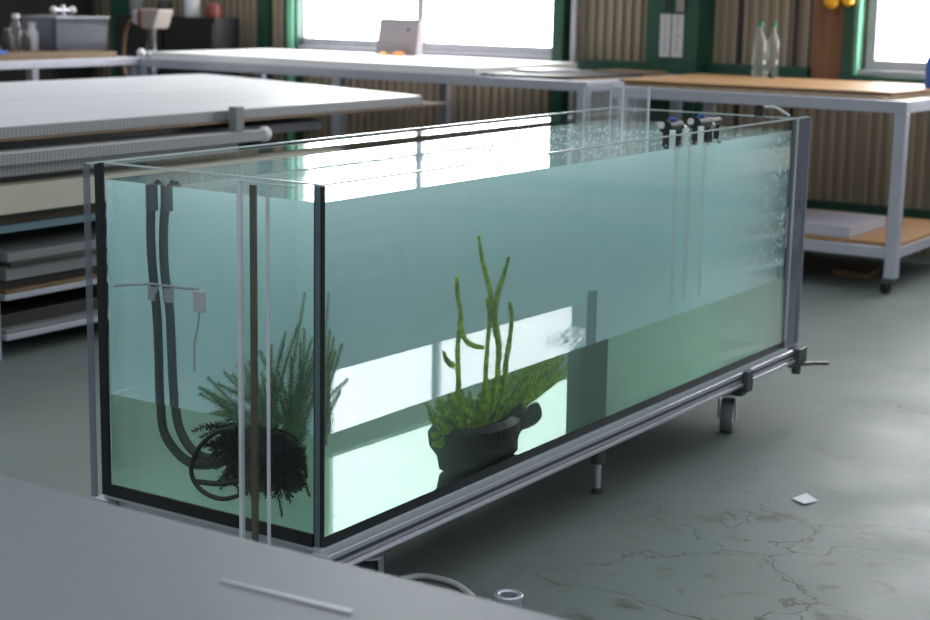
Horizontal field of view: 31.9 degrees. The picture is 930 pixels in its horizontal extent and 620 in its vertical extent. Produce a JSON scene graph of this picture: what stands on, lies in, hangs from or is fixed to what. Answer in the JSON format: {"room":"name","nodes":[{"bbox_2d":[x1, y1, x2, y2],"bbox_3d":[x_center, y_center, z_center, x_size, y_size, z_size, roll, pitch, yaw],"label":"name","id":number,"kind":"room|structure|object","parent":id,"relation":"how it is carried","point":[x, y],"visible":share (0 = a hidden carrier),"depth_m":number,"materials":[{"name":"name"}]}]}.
{"room":"laboratory workshop","nodes":[
{"label":"laboratory workshop","id":0,"kind":"room"},
{"bbox_2d":[0,248,929,619],"bbox_3d":[-1.925,0.205,5.896,14.500,0.100,10.500,8,13,33],"label":"floor","id":1,"kind":"structure","parent":0,"point":[691,519],"depth_m":4.43,"materials":[{"name":"paint"}]},
{"bbox_2d":[0,0,92,81],"bbox_3d":[-3.266,-2.176,11.668,1.280,2.300,0.360,8,13,33],"label":"tall cabinet","id":2,"kind":"object","parent":1,"relation":"on","point":[7,7],"visible":0.11,"depth_m":11.39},
{"bbox_2d":[0,276,108,359],"bbox_3d":[-1.801,-0.317,7.138,1.845,0.450,2.253,8,13,33],"label":"storage rack","id":3,"kind":"object","parent":1,"relation":"on","point":[5,337],"visible":0.09,"depth_m":5.92,"materials":[{"name":"metal"}]},
{"bbox_2d":[0,210,106,233],"bbox_3d":[-1.947,-0.524,6.934,1.870,0.028,2.800,8,13,33],"label":"sheet","id":4,"kind":"object","parent":3,"relation":"on","point":[90,216],"visible":0.02,"depth_m":5.91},
{"bbox_2d":[0,206,105,223],"bbox_3d":[-1.959,-0.550,6.937,1.840,0.022,2.800,8,13,33],"label":"sheet","id":5,"kind":"object","parent":4,"relation":"on","point":[21,219],"visible":0.02,"depth_m":5.94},
{"bbox_2d":[0,202,105,219],"bbox_3d":[-1.942,-0.573,6.921,1.880,0.030,2.800,8,13,33],"label":"sheet","id":6,"kind":"object","parent":5,"relation":"on","point":[92,205],"visible":0.02,"depth_m":5.89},
{"bbox_2d":[0,146,340,214],"bbox_3d":[-2.022,-0.602,6.726,1.950,0.098,2.400,8,13,33],"label":"sheet","id":7,"kind":"object","parent":6,"relation":"on","point":[20,196],"visible":0.22,"depth_m":5.89,"materials":[{"name":"beige wood"}]},
{"bbox_2d":[0,140,308,182],"bbox_3d":[-2.090,-0.661,6.700,1.850,0.026,2.300,8,13,33],"label":"board","id":8,"kind":"object","parent":7,"relation":"on","point":[296,145],"visible":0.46,"depth_m":6.57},
{"bbox_2d":[0,143,237,177],"bbox_3d":[-2.268,-0.635,6.374,1.910,0.040,1.960,8,13,33],"label":"perforated panel","id":9,"kind":"object","parent":8,"relation":"on","point":[72,164],"visible":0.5,"depth_m":6.03,"materials":[{"name":"grey metal"}]},
{"bbox_2d":[0,125,271,165],"bbox_3d":[-2.200,-0.690,6.418,1.962,0.064,2.125,8,13,33],"label":"roller","id":10,"kind":"object","parent":9,"relation":"on","point":[201,135],"visible":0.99,"depth_m":6.12,"materials":[{"name":"metal"}]},
{"bbox_2d":[0,126,191,148],"bbox_3d":[-2.352,-0.712,6.318,1.810,0.036,1.800,8,13,33],"label":"board","id":11,"kind":"object","parent":10,"relation":"on","point":[68,139],"visible":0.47,"depth_m":6.12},
{"bbox_2d":[0,101,450,141],"bbox_3d":[-1.782,-0.873,7.075,1.910,0.010,3.320,8,13,33],"label":"board","id":12,"kind":"object","parent":11,"relation":"on","point":[424,103],"visible":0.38,"depth_m":6.55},
{"bbox_2d":[0,73,421,138],"bbox_3d":[-1.800,-0.919,7.176,2.060,0.040,4.080,8,13,33],"label":"tabletop","id":13,"kind":"object","parent":12,"relation":"on","point":[46,107],"visible":1,"depth_m":7.18,"materials":[{"name":"white laminate"}]},
{"bbox_2d":[229,106,243,131],"bbox_3d":[-0.929,-0.775,6.603,0.042,0.102,0.050,8,13,33],"label":"post","id":14,"kind":"object","parent":10,"relation":"on","point":[236,113],"visible":1,"depth_m":6.59,"materials":[{"name":"grey metal"}]},
{"bbox_2d":[208,118,321,133],"bbox_3d":[-1.542,-0.907,7.822,1.400,0.044,0.980,8,13,33],"label":"beam","id":15,"kind":"structure","parent":8,"relation":"on","point":[283,125],"depth_m":7.66,"materials":[{"name":"metal"}]},
{"bbox_2d":[0,270,107,294],"bbox_3d":[-1.834,-0.334,7.130,1.895,0.014,2.110,8,13,33],"label":"sheet","id":16,"kind":"object","parent":3,"relation":"on","point":[34,286],"visible":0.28,"depth_m":5.93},
{"bbox_2d":[0,264,107,288],"bbox_3d":[-1.848,-0.361,7.135,1.860,0.034,2.110,8,13,33],"label":"sheet","id":17,"kind":"object","parent":16,"relation":"on","point":[81,271],"visible":0.02,"depth_m":5.95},
{"bbox_2d":[0,252,107,280],"bbox_3d":[-1.830,-0.400,7.116,1.900,0.050,2.110,8,13,33],"label":"sheet","id":18,"kind":"object","parent":17,"relation":"on","point":[6,273],"visible":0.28,"depth_m":5.90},
{"bbox_2d":[0,247,106,267],"bbox_3d":[-1.835,-0.428,7.083,1.920,0.016,2.060,8,13,33],"label":"sheet","id":19,"kind":"object","parent":18,"relation":"on","point":[91,251],"visible":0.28,"depth_m":5.87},
{"bbox_2d":[0,219,106,262],"bbox_3d":[-1.839,-0.453,7.081,1.910,0.032,2.060,8,13,33],"label":"sheet","id":20,"kind":"object","parent":19,"relation":"on","point":[68,238],"visible":0.28,"depth_m":6.03,"materials":[{"name":"grey metal"}]},
{"bbox_2d":[1,306,108,333],"bbox_3d":[-1.852,-0.189,7.139,1.890,0.014,2.060,8,13,33],"label":"sheet","id":21,"kind":"object","parent":3,"relation":"on","point":[94,312],"visible":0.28,"depth_m":5.97,"materials":[{"name":"grey metal"}]},
{"bbox_2d":[0,282,108,327],"bbox_3d":[-1.873,-0.221,7.146,1.840,0.044,2.060,8,13,33],"label":"sheet","id":22,"kind":"object","parent":21,"relation":"on","point":[54,304],"visible":0.02,"depth_m":6.07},
{"bbox_2d":[0,56,140,80],"bbox_3d":[-2.966,-0.960,9.133,1.000,0.900,2.220,8,13,33],"label":"bench","id":23,"kind":"object","parent":1,"relation":"on","point":[31,66],"visible":0.33,"depth_m":9.33,"materials":[{"name":"metal"}]},
{"bbox_2d":[0,46,116,60],"bbox_3d":[-2.968,-1.412,9.009,0.920,0.034,1.950,8,13,33],"label":"wood board","id":24,"kind":"object","parent":23,"relation":"on","point":[32,54],"visible":0.71,"depth_m":9.24,"materials":[{"name":"brown wood"}]},
{"bbox_2d":[1,28,14,50],"bbox_3d":[-2.627,-1.555,9.339,0.072,0.130,0.072,8,13,33],"label":"jar","id":25,"kind":"object","parent":24,"relation":"on","point":[7,39],"visible":0.95,"depth_m":9.31,"materials":[{"name":"clear glass"}]},
{"bbox_2d":[9,14,22,50],"bbox_3d":[-2.592,-1.603,9.383,0.072,0.210,0.072,8,13,33],"label":"bottle","id":26,"kind":"object","parent":24,"relation":"on","point":[12,15],"visible":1,"depth_m":9.35,"materials":[{"name":"white plastic"}]},
{"bbox_2d":[17,31,29,50],"bbox_3d":[-2.564,-1.562,9.435,0.072,0.110,0.072,8,13,33],"label":"jar","id":27,"kind":"object","parent":24,"relation":"on","point":[23,44],"visible":1,"depth_m":9.41,"materials":[{"name":"clear glass"}]},
{"bbox_2d":[27,22,38,49],"bbox_3d":[-2.524,-1.597,9.489,0.072,0.160,0.072,8,13,33],"label":"bottle","id":28,"kind":"object","parent":24,"relation":"on","point":[32,33],"visible":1,"depth_m":9.46,"materials":[{"name":"white plastic"}]},
{"bbox_2d":[19,15,109,50],"bbox_3d":[-2.378,-1.651,9.676,0.310,0.198,0.425,8,13,33],"label":"plastic tub","id":29,"kind":"object","parent":24,"relation":"on","point":[56,32],"visible":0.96,"depth_m":9.54,"materials":[{"name":"grey plastic"}]},
{"bbox_2d":[50,5,75,14],"bbox_3d":[-2.461,-1.739,9.964,0.046,0.257,0.198,8,13,33],"label":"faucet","id":30,"kind":"object","parent":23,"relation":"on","point":[53,9],"visible":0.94,"depth_m":9.93,"materials":[{"name":"metal"}]},
{"bbox_2d":[121,8,172,76],"bbox_3d":[-1.978,-1.282,10.149,0.374,1.180,0.320,2,11,5],"label":"press","id":31,"kind":"object","parent":1,"relation":"on","point":[151,20],"visible":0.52,"depth_m":10.01,"materials":[{"name":"metal"}]},
{"bbox_2d":[115,15,239,76],"bbox_3d":[-1.946,-1.415,10.987,0.900,1.120,0.255,8,13,33],"label":"base cabinet","id":32,"kind":"object","parent":1,"relation":"on","point":[183,33],"visible":0.27,"depth_m":10.72,"materials":[{"name":"black wood"}]},
{"bbox_2d":[129,0,144,14],"bbox_3d":[-2.227,-2.086,11.049,0.104,0.160,0.104,8,13,33],"label":"canister","id":33,"kind":"object","parent":32,"relation":"on","point":[134,4],"visible":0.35,"depth_m":11.01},
{"bbox_2d":[156,1,171,8],"bbox_3d":[-2.019,-2.026,10.921,0.104,0.100,0.104,8,13,33],"label":"canister","id":34,"kind":"object","parent":32,"relation":"on","point":[160,4],"visible":0.48,"depth_m":10.88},
{"bbox_2d":[184,0,199,16],"bbox_3d":[-1.810,-2.020,10.782,0.104,0.150,0.104,8,13,33],"label":"canister","id":35,"kind":"object","parent":32,"relation":"on","point":[191,7],"visible":0.97,"depth_m":10.74,"materials":[{"name":"white plastic"}]},
{"bbox_2d":[206,4,221,17],"bbox_3d":[-1.652,-1.968,10.685,0.104,0.090,0.104,8,13,33],"label":"canister","id":36,"kind":"object","parent":32,"relation":"on","point":[212,10],"visible":1,"depth_m":10.64,"materials":[{"name":"red plastic"}]},
{"bbox_2d":[0,475,563,619],"bbox_3d":[-0.697,0.678,1.770,3.100,0.604,1.241,8,13,33],"label":"tabletop","id":37,"kind":"object","parent":1,"relation":"on","point":[64,556],"visible":1,"depth_m":2.02,"materials":[{"name":"metal"}]},
{"bbox_2d":[137,49,682,150],"bbox_3d":[-0.394,-0.988,9.400,3.100,0.949,1.100,8,13,33],"label":"frame","id":38,"kind":"object","parent":1,"relation":"on","point":[338,76],"depth_m":8.89,"materials":[{"name":"metal"}]},
{"bbox_2d":[151,48,576,75],"bbox_3d":[-0.611,-1.452,9.460,2.300,0.042,1.060,8,13,33],"label":"tabletop","id":39,"kind":"object","parent":38,"relation":"on","point":[266,56],"visible":0.86,"depth_m":9.15,"materials":[{"name":"laminate"}]},
{"bbox_2d":[391,51,404,55],"bbox_3d":[-0.399,-1.535,9.729,0.084,0.026,0.084,8,13,33],"label":"tool","id":40,"kind":"object","parent":39,"relation":"on","point":[397,53],"visible":1,"depth_m":9.70,"materials":[{"name":"plastic"}]},
{"bbox_2d":[375,18,424,55],"bbox_3d":[-0.394,-1.651,9.832,0.305,0.214,0.090,8,13,33],"label":"cardboard box","id":41,"kind":"object","parent":39,"relation":"on","point":[402,35],"visible":0.95,"depth_m":9.79,"materials":[{"name":"white cardboard"}]},
{"bbox_2d":[480,71,643,78],"bbox_3d":[0.522,-1.238,8.551,0.580,0.014,0.730,8,13,33],"label":"sheet","id":42,"kind":"object","parent":38,"relation":"on","point":[583,74],"visible":0.78,"depth_m":8.40,"materials":[{"name":"white paper"}]},
{"bbox_2d":[513,67,580,72],"bbox_3d":[0.425,-1.276,8.657,0.322,0.016,0.228,-9,15,-41],"label":"pile","id":43,"kind":"object","parent":42,"relation":"on","point":[550,69],"visible":1,"depth_m":8.59,"materials":[{"name":"white paper"}]},
{"bbox_2d":[594,69,666,75],"bbox_3d":[0.906,-1.303,8.909,0.324,0.018,0.242,9,14,36],"label":"board","id":44,"kind":"object","parent":38,"relation":"on","point":[645,72],"visible":0.81,"depth_m":8.86,"materials":[{"name":"grey"}]},
{"bbox_2d":[399,573,476,596],"bbox_3d":[-0.050,0.619,3.666,0.210,0.014,0.066,8,13,33],"label":"conduit","id":45,"kind":"object","parent":1,"relation":"on","point":[412,576],"visible":0.88,"depth_m":3.69,"materials":[{"name":"white plastic"}]},
{"bbox_2d":[94,345,828,572],"bbox_3d":[0.183,0.361,4.500,0.735,0.210,2.583,8,13,33],"label":"trolley","id":46,"kind":"object","parent":1,"relation":"on","point":[365,553],"visible":0.44,"depth_m":3.95,"materials":[{"name":"metal"}]},
{"bbox_2d":[86,107,810,552],"bbox_3d":[0.118,-0.100,4.387,0.661,0.746,2.564,8,13,33],"label":"aquarium","id":47,"kind":"object","parent":46,"relation":"on","point":[326,297],"visible":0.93,"depth_m":3.58,"materials":[{"name":"clear glass"}]},
{"bbox_2d":[150,179,163,185],"bbox_3d":[-0.538,0.042,3.432,0.326,0.616,0.031,8,13,33],"label":"hose","id":48,"kind":"object","parent":47,"relation":"in","point":[157,182],"visible":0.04,"depth_m":3.44,"materials":[{"name":"plastic"}]},
{"bbox_2d":[167,179,186,409],"bbox_3d":[-0.515,0.035,3.439,0.306,0.603,0.031,8,13,33],"label":"hose","id":49,"kind":"object","parent":47,"relation":"in","point":[173,183],"visible":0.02,"depth_m":3.44,"materials":[{"name":"rubber"}]},
{"bbox_2d":[189,425,264,500],"bbox_3d":[-0.499,0.319,3.399,0.203,0.172,0.016,8,13,33],"label":"hose","id":50,"kind":"object","parent":47,"relation":"in","point":[196,482],"visible":0.88,"depth_m":3.42,"materials":[{"name":"black rubber"}]},
{"bbox_2d":[221,424,311,482],"bbox_3d":[-0.408,0.179,3.403,0.352,0.471,0.167,10,14,39],"label":"bush","id":51,"kind":"object","parent":47,"relation":"in","point":[258,424],"visible":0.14,"depth_m":3.34,"materials":[{"name":"green plant"}]},
{"bbox_2d":[404,365,529,447],"bbox_3d":[0.070,0.069,3.939,0.256,0.560,0.620,11,15,40],"label":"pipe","id":52,"kind":"object","parent":47,"relation":"in","point":[499,434],"visible":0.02,"depth_m":3.82,"materials":[{"name":"black plastic"}]},
{"bbox_2d":[582,84,650,156],"bbox_3d":[0.479,-0.591,5.160,0.142,0.235,0.182,8,13,33],"label":"acrylic box","id":53,"kind":"object","parent":47,"relation":"in","point":[611,85],"visible":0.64,"depth_m":5.12,"materials":[{"name":"clear plastic"}]},
{"bbox_2d":[658,118,686,145],"bbox_3d":[0.582,-0.496,4.544,0.040,0.085,0.116,8,13,33],"label":"fitting","id":54,"kind":"object","parent":47,"relation":"on","point":[676,124],"visible":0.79,"depth_m":4.51,"materials":[{"name":"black plastic"}]},
{"bbox_2d":[669,130,675,146],"bbox_3d":[0.568,-0.255,4.518,0.018,0.487,0.021,8,13,33],"label":"tube","id":55,"kind":"object","parent":47,"relation":"in","point":[672,140],"visible":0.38,"depth_m":4.47,"materials":[{"name":"plastic"}]},
{"bbox_2d":[682,128,688,144],"bbox_3d":[0.613,-0.268,4.585,0.018,0.487,0.021,8,13,33],"label":"tube","id":56,"kind":"object","parent":47,"relation":"in","point":[685,138],"visible":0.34,"depth_m":4.54,"materials":[{"name":"plastic"}]},
{"bbox_2d":[697,126,703,142],"bbox_3d":[0.667,-0.283,4.666,0.018,0.487,0.021,8,13,33],"label":"tube","id":57,"kind":"object","parent":47,"relation":"in","point":[700,139],"visible":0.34,"depth_m":4.62,"materials":[{"name":"plastic"}]},
{"bbox_2d":[687,114,715,140],"bbox_3d":[0.684,-0.524,4.697,0.040,0.085,0.116,8,13,33],"label":"fitting","id":58,"kind":"object","parent":47,"relation":"on","point":[707,122],"visible":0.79,"depth_m":4.66,"materials":[{"name":"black plastic"}]},
{"bbox_2d":[709,116,721,138],"bbox_3d":[0.721,-0.529,4.755,0.033,0.074,0.067,8,13,33],"label":"fitting","id":59,"kind":"object","parent":47,"relation":"attached to","point":[717,120],"visible":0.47,"depth_m":4.76,"materials":[{"name":"white plastic"}]},
{"bbox_2d":[755,105,789,116],"bbox_3d":[0.975,-0.629,5.142,0.116,0.035,0.024,8,13,33],"label":"tube","id":60,"kind":"object","parent":47,"relation":"attached to","point":[760,110],"visible":1,"depth_m":5.15,"materials":[{"name":"white plastic"}]},
{"bbox_2d":[493,589,522,607],"bbox_3d":[0.095,0.635,3.563,0.066,0.029,0.066,8,13,33],"label":"steel collar","id":61,"kind":"object","parent":1,"relation":"on","point":[512,597],"visible":0.81,"depth_m":3.55,"materials":[{"name":"silver metal"}]},
{"bbox_2d":[612,85,929,293],"bbox_3d":[1.622,-0.662,8.120,1.480,0.878,1.040,8,13,33],"label":"bench","id":62,"kind":"object","parent":1,"relation":"on","point":[901,236],"visible":0.41,"depth_m":7.47,"materials":[{"name":"metal"}]},
{"bbox_2d":[624,83,929,98],"bbox_3d":[1.619,-1.103,8.053,1.380,0.014,0.940,8,13,33],"label":"plywood sheet","id":63,"kind":"object","parent":62,"relation":"on","point":[887,96],"visible":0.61,"depth_m":7.63,"materials":[{"name":"brown wood"}]},
{"bbox_2d":[624,81,885,94],"bbox_3d":[1.603,-1.116,8.062,1.360,0.006,0.900,8,13,33],"label":"plywood sheet","id":64,"kind":"object","parent":63,"relation":"on","point":[624,81],"visible":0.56,"depth_m":7.66,"materials":[{"name":"brown wood"}]},
{"bbox_2d":[619,73,929,94],"bbox_3d":[1.606,-1.133,8.026,1.420,0.039,0.910,8,13,33],"label":"plywood sheet","id":65,"kind":"object","parent":64,"relation":"on","point":[869,87],"depth_m":7.94,"materials":[{"name":"brown wood"}]},
{"bbox_2d":[924,56,929,87],"bbox_3d":[2.228,-1.157,7.733,0.070,0.200,0.070,8,13,33],"label":"bottle","id":66,"kind":"object","parent":65,"relation":"on","point":[927,70],"visible":1,"depth_m":7.72,"materials":[{"name":"blue plastic"}]},
{"bbox_2d":[786,207,885,237],"bbox_3d":[1.489,-0.456,7.997,1.020,0.052,0.490,8,13,33],"label":"sheet","id":67,"kind":"object","parent":62,"relation":"on","point":[817,222],"visible":0.47,"depth_m":7.70,"materials":[{"name":"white plastic"}]},
{"bbox_2d":[786,207,929,245],"bbox_3d":[1.630,-0.448,8.152,1.430,0.015,0.926,8,13,33],"label":"shelf","id":68,"kind":"object","parent":62,"relation":"attached to","point":[915,232],"depth_m":7.65,"materials":[{"name":"brown wood"}]},
{"bbox_2d":[792,493,817,503],"bbox_3d":[0.910,0.506,4.352,0.074,0.008,0.053,-8,14,-39],"label":"paper scrap","id":69,"kind":"object","parent":1,"relation":"on","point":[805,498],"visible":1,"depth_m":4.35,"materials":[{"name":"white paper"}]},
{"bbox_2d":[832,263,878,279],"bbox_3d":[1.907,-0.188,7.933,0.212,0.029,0.228,8,13,33],"label":"plank","id":70,"kind":"object","parent":1,"relation":"on","point":[846,270],"visible":1,"depth_m":7.88,"materials":[{"name":"brown wood"}]},
{"bbox_2d":[92,0,929,254],"bbox_3d":[0.726,-2.666,9.364,14.100,4.300,0.086,8,13,33],"label":"wall","id":71,"kind":"structure","parent":0,"point":[850,152],"depth_m":9.13,"materials":[{"name":"beige"}]},
{"bbox_2d":[110,0,129,76],"bbox_3d":[-2.349,-3.063,11.217,0.180,4.250,0.155,8,13,33],"label":"trim","id":72,"kind":"structure","parent":71,"relation":"attached to","point":[118,7],"depth_m":11.37,"materials":[{"name":"green paint"}]},
{"bbox_2d":[258,0,271,139],"bbox_3d":[-1.311,-2.924,10.608,0.080,4.250,0.056,8,13,33],"label":"trim","id":73,"kind":"structure","parent":71,"relation":"attached to","point":[264,6],"depth_m":10.79,"materials":[{"name":"green paint"}]},
{"bbox_2d":[284,0,286,140],"bbox_3d":[-1.131,-2.896,10.480,0.042,4.250,0.075,8,13,33],"label":"trim","id":74,"kind":"structure","parent":71,"relation":"attached to","point":[285,1],"depth_m":10.66,"materials":[{"name":"green paint"}]},
{"bbox_2d":[287,0,294,140],"bbox_3d":[-1.099,-2.889,10.447,0.048,4.250,0.095,8,13,33],"label":"trim","id":75,"kind":"structure","parent":71,"relation":"attached to","point":[290,3],"depth_m":10.62,"materials":[{"name":"green paint"}]},
{"bbox_2d":[295,0,302,139],"bbox_3d":[-1.064,-2.886,10.437,0.022,4.250,0.075,8,13,33],"label":"trim","id":76,"kind":"structure","parent":71,"relation":"attached to","point":[298,3],"depth_m":10.63,"materials":[{"name":"green paint"}]},
{"bbox_2d":[298,0,552,60],"bbox_3d":[-0.238,-3.058,9.899,2.020,2.975,0.130,8,13,33],"label":"window","id":77,"kind":"structure","parent":71,"relation":"in","point":[493,29],"depth_m":10.07,"materials":[{"name":"glass"}]},
{"bbox_2d":[549,0,571,125],"bbox_3d":[0.587,-2.643,9.362,0.075,4.250,0.095,8,13,33],"label":"trim","id":78,"kind":"structure","parent":71,"relation":"attached to","point":[561,20],"depth_m":9.54,"materials":[{"name":"green paint"}]},
{"bbox_2d":[568,0,579,123],"bbox_3d":[0.659,-2.626,9.283,0.035,4.250,0.040,8,13,33],"label":"trim","id":79,"kind":"structure","parent":71,"relation":"attached to","point":[575,5],"depth_m":9.48,"materials":[{"name":"metal"}]},
{"bbox_2d":[578,59,644,70],"bbox_3d":[0.879,-1.395,9.377,0.450,0.085,0.125,8,13,33],"label":"trim","id":80,"kind":"structure","parent":71,"relation":"attached to","point":[583,64],"depth_m":9.34,"materials":[{"name":"green paint"}]},
{"bbox_2d":[734,0,744,125],"bbox_3d":[1.546,-2.513,8.792,0.024,4.250,0.017,8,13,33],"label":"trim","id":81,"kind":"structure","parent":71,"relation":"attached to","point":[742,2],"depth_m":8.99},
{"bbox_2d":[706,63,810,78],"bbox_3d":[1.613,-1.301,8.919,0.590,0.085,0.095,8,13,33],"label":"trim","id":82,"kind":"structure","parent":71,"relation":"attached to","point":[712,68],"depth_m":8.87,"materials":[{"name":"green paint"}]},
{"bbox_2d":[788,0,799,196],"bbox_3d":[1.813,-2.474,8.620,0.024,4.250,0.017,8,13,33],"label":"trim","id":83,"kind":"structure","parent":71,"relation":"attached to","point":[797,2],"depth_m":8.82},
{"bbox_2d":[810,0,843,79],"bbox_3d":[1.976,-2.857,8.406,0.170,3.410,0.070,8,13,33],"label":"trim","id":84,"kind":"structure","parent":71,"relation":"attached to","point":[828,23],"depth_m":8.66,"materials":[{"name":"brown wood"}]},
{"bbox_2d":[824,0,839,8],"bbox_3d":[1.936,-1.760,8.534,0.085,0.352,0.091,8,13,33],"label":"float","id":85,"kind":"object","parent":71,"relation":"hanging from","point":[831,4],"visible":1,"depth_m":8.53,"materials":[{"name":"plastic"}]},
{"bbox_2d":[840,0,856,74],"bbox_3d":[2.061,-2.318,8.433,0.063,2.175,0.095,8,13,33],"label":"trim","id":86,"kind":"structure","parent":71,"relation":"attached to","point":[849,22],"depth_m":8.57,"materials":[{"name":"green paint"}]},
{"bbox_2d":[842,0,854,5],"bbox_3d":[2.009,-1.757,8.485,0.064,0.339,0.071,0,11,-5],"label":"float","id":87,"kind":"object","parent":71,"relation":"hanging from","point":[845,2],"visible":1,"depth_m":8.49,"materials":[{"name":"plastic"}]},
{"bbox_2d":[787,197,929,219],"bbox_3d":[3.534,-0.325,7.834,7.000,0.080,0.055,8,13,33],"label":"trim","id":88,"kind":"structure","parent":71,"relation":"attached to","point":[916,213],"depth_m":8.72,"materials":[{"name":"green paint"}]},
{"bbox_2d":[852,0,865,74],"bbox_3d":[2.099,-2.314,8.414,0.022,2.175,0.085,8,13,33],"label":"trim","id":89,"kind":"structure","parent":71,"relation":"attached to","point":[861,4],"depth_m":8.56,"materials":[{"name":"green paint"}]},
{"bbox_2d":[840,75,924,83],"bbox_3d":[2.900,-1.094,8.094,2.125,0.065,0.095,8,13,33],"label":"trim","id":90,"kind":"structure","parent":71,"relation":"attached to","point":[842,77],"depth_m":8.50,"materials":[{"name":"green paint"}]},
{"bbox_2d":[858,0,929,77],"bbox_3d":[2.945,-1.906,7.976,1.960,1.575,0.130,8,13,33],"label":"window","id":91,"kind":"structure","parent":71,"relation":"in","point":[898,33],"depth_m":8.54,"materials":[{"name":"glass"}]},
{"bbox_2d":[642,0,715,122],"bbox_3d":[1.220,-2.535,8.872,0.315,4.250,0.236,8,13,33],"label":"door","id":92,"kind":"structure","parent":0,"point":[699,15],"depth_m":8.99,"materials":[{"name":"green paint"}]},
{"bbox_2d":[659,14,670,56],"bbox_3d":[1.106,-1.518,8.988,0.062,0.232,0.004,8,13,33],"label":"paper sign","id":93,"kind":"object","parent":92,"relation":"attached to","point":[665,23],"visible":1,"depth_m":8.99,"materials":[{"name":"white paper"}]},
{"bbox_2d":[662,16,667,51],"bbox_3d":[1.107,-1.525,8.984,0.032,0.194,0.001,8,13,33],"label":"print","id":94,"kind":"object","parent":93,"relation":"attached to","point":[664,18],"depth_m":8.98},
{"bbox_2d":[671,14,683,56],"bbox_3d":[1.169,-1.509,8.948,0.068,0.232,0.004,8,13,33],"label":"paper sign","id":95,"kind":"object","parent":92,"relation":"attached to","point":[677,19],"visible":1,"depth_m":8.95,"materials":[{"name":"white paper"}]},
{"bbox_2d":[674,17,680,51],"bbox_3d":[1.169,-1.516,8.944,0.036,0.194,0.001,8,13,33],"label":"print","id":96,"kind":"object","parent":95,"relation":"attached to","point":[677,20],"depth_m":8.95},
{"bbox_2d":[676,0,684,11],"bbox_3d":[1.179,-1.708,8.888,0.048,0.154,0.008,8,13,33],"label":"tag","id":97,"kind":"object","parent":92,"relation":"hanging from","point":[680,4],"visible":1,"depth_m":8.89,"materials":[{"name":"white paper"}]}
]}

